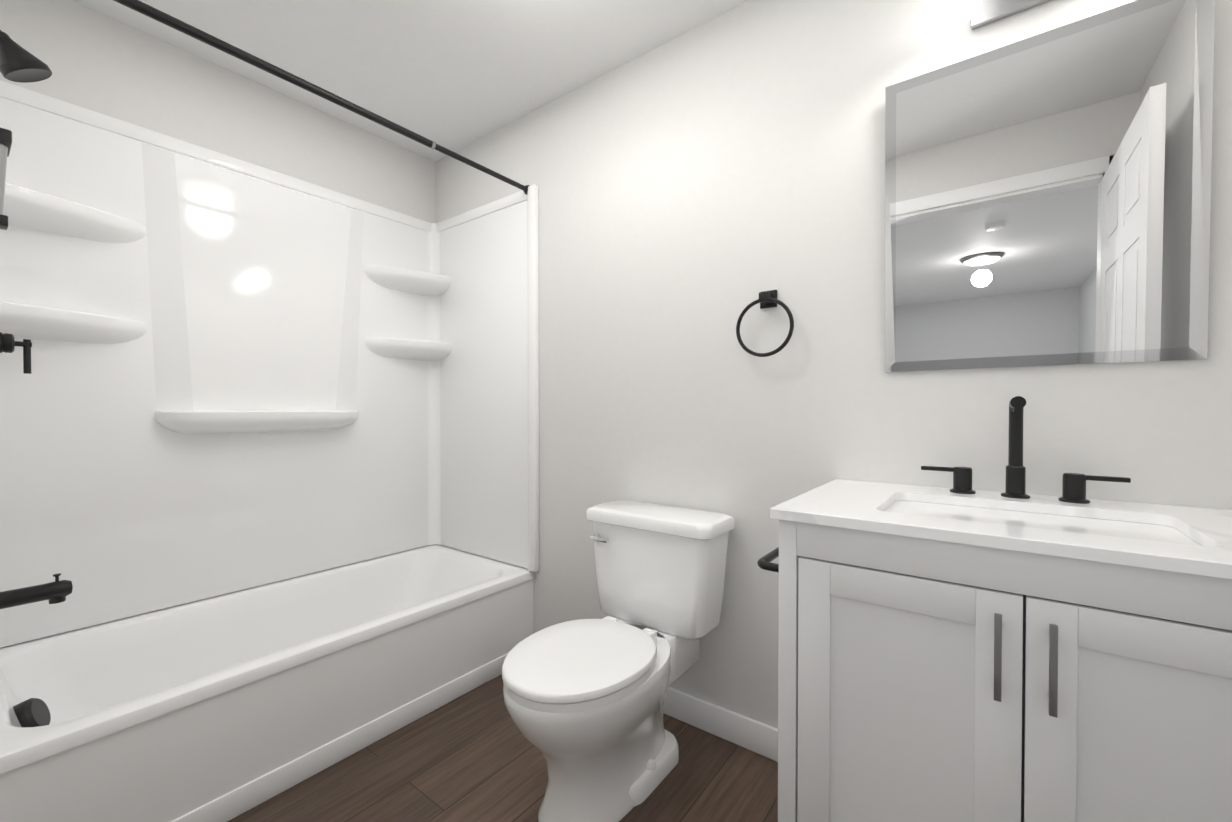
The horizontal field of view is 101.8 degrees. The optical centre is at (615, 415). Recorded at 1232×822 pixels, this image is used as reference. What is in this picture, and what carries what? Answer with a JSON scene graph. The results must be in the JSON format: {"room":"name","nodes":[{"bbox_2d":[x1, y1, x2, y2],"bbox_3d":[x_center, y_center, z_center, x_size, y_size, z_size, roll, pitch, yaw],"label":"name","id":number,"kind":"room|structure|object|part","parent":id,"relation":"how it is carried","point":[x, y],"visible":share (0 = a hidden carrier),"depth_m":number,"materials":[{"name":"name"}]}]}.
{"room":"bathroom","nodes":[
{"label":"bathroom","id":0,"kind":"room"},
{"bbox_2d":[0,0,434,648],"bbox_3d":[-1.547,-0.132,2.029,0.120,2.440,1.760,0,1,37],"label":"wall","id":1,"kind":"structure","parent":0,"point":[94,60],"depth_m":1.89,"materials":[{"name":"paint"}]},
{"bbox_2d":[0,80,538,647],"bbox_3d":[-1.137,-0.156,1.816,0.790,1.707,1.605,0,1,37],"label":"wall panels","id":2,"kind":"object","parent":1,"relation":"attached to","point":[244,376],"visible":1,"depth_m":1.94,"materials":[{"name":"white plastic"}]},
{"bbox_2d":[0,127,11,229],"bbox_3d":[-1.409,-0.526,1.095,0.110,0.208,0.109,0,1,37],"label":"shower","id":3,"kind":"object","parent":2,"relation":"attached to","point":[5,140],"visible":1,"depth_m":1.11,"materials":[{"name":"black metal"}]},
{"bbox_2d":[0,332,31,373],"bbox_3d":[-1.580,-0.185,1.254,0.170,0.170,0.151,0,1,37],"label":"shower valve","id":4,"kind":"object","parent":2,"relation":"attached to","point":[8,343],"visible":1,"depth_m":1.29,"materials":[{"name":"black metal"}]},
{"bbox_2d":[0,30,51,82],"bbox_3d":[-1.567,-0.952,1.262,0.096,0.174,0.193,0,1,37],"label":"shower","id":5,"kind":"object","parent":2,"relation":"attached to","point":[18,63],"visible":1,"depth_m":1.27,"materials":[{"name":"black metal"}]},
{"bbox_2d":[0,573,72,608],"bbox_3d":[-1.559,0.467,1.289,0.054,0.075,0.219,0,1,37],"label":"tub spout","id":6,"kind":"object","parent":2,"relation":"attached to","point":[56,591],"visible":1,"depth_m":1.32,"materials":[{"name":"black metal"}]},
{"bbox_2d":[113,0,529,194],"bbox_3d":[-0.866,-0.998,1.602,0.042,0.042,1.581,0,1,37],"label":"curtain rod","id":7,"kind":"object","parent":2,"relation":"attached to","point":[184,28],"visible":0.85,"depth_m":1.47,"materials":[{"name":"black metal"}]},
{"bbox_2d":[72,0,748,161],"bbox_3d":[-0.305,-1.392,1.153,3.140,0.100,1.880,0,1,37],"label":"ceiling","id":8,"kind":"structure","parent":0,"point":[453,75],"depth_m":1.83,"materials":[{"name":"paint"}]},
{"bbox_2d":[227,674,777,821],"bbox_3d":[-1.672,1.176,-1.294,4.300,0.100,7.800,0,1,37],"label":"floor","id":9,"kind":"structure","parent":0,"point":[475,755],"depth_m":1.50,"materials":[{"name":"brown wood"}]},
{"bbox_2d":[0,544,533,821],"bbox_3d":[-1.149,0.895,1.837,0.756,0.390,1.601,0,1,37],"label":"bathtub","id":10,"kind":"object","parent":9,"relation":"on","point":[226,707],"visible":0.92,"depth_m":1.58,"materials":[{"name":"white ceramic"}]},
{"bbox_2d":[502,500,734,821],"bbox_3d":[-0.014,0.710,1.506,0.492,0.768,0.738,0,1,37],"label":"toilet","id":11,"kind":"object","parent":9,"relation":"on","point":[584,701],"visible":1,"depth_m":1.44,"materials":[{"name":"white ceramic"}]},
{"bbox_2d":[770,396,1231,821],"bbox_3d":[0.811,0.529,1.011,0.825,1.140,0.556,0,1,37],"label":"bathroom vanity","id":12,"kind":"object","parent":9,"relation":"on","point":[961,650],"visible":1,"depth_m":0.86,"materials":[{"name":"white wood"}]},
{"bbox_2d":[757,547,778,572],"bbox_3d":[0.403,0.345,1.203,0.084,0.048,0.199,0,1,37],"label":"toilet paper holder","id":13,"kind":"object","parent":12,"relation":"attached to","point":[763,562],"visible":0.62,"depth_m":1.16,"materials":[{"name":"black metal"}]},
{"bbox_2d":[435,0,1231,728],"bbox_3d":[0.224,-0.131,1.870,3.140,2.440,0.120,0,1,37],"label":"wall","id":14,"kind":"structure","parent":0,"point":[703,186],"depth_m":1.61,"materials":[{"name":"paint"}]},
{"bbox_2d":[663,687,777,761],"bbox_3d":[0.153,1.040,1.853,1.243,0.100,0.014,0,1,37],"label":"baseboard","id":15,"kind":"structure","parent":14,"relation":"attached to","point":[758,737],"depth_m":1.69,"materials":[{"name":"paint"}]},
{"bbox_2d":[736,290,793,356],"bbox_3d":[0.472,-0.290,1.573,0.183,0.213,0.052,0,1,37],"label":"towel ring","id":16,"kind":"object","parent":14,"relation":"attached to","point":[767,299],"visible":0.98,"depth_m":1.56,"materials":[{"name":"black metal"}]},
{"bbox_2d":[921,0,1049,32],"bbox_3d":[0.935,-1.069,1.141,0.408,0.198,0.169,0,1,37],"label":"sconce","id":17,"kind":"object","parent":14,"relation":"attached to","point":[989,11],"depth_m":1.22,"materials":[{"name":"white glass"}]},
{"bbox_3d":[0.922,-1.052,1.123,0.408,0.165,0.124,0,1,37],"label":"vanity light sconce shade","id":18,"kind":"part","parent":17,"relation":"part of","materials":[{"name":"white glass"}]},
{"bbox_2d":[885,0,1214,371],"bbox_3d":[0.979,-0.507,1.202,0.593,0.776,0.008,0,2,37],"label":"mirror","id":19,"kind":"object","parent":14,"relation":"attached to","point":[1047,198],"visible":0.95,"depth_m":1.16,"materials":[{"name":"clear glass"}]}
]}

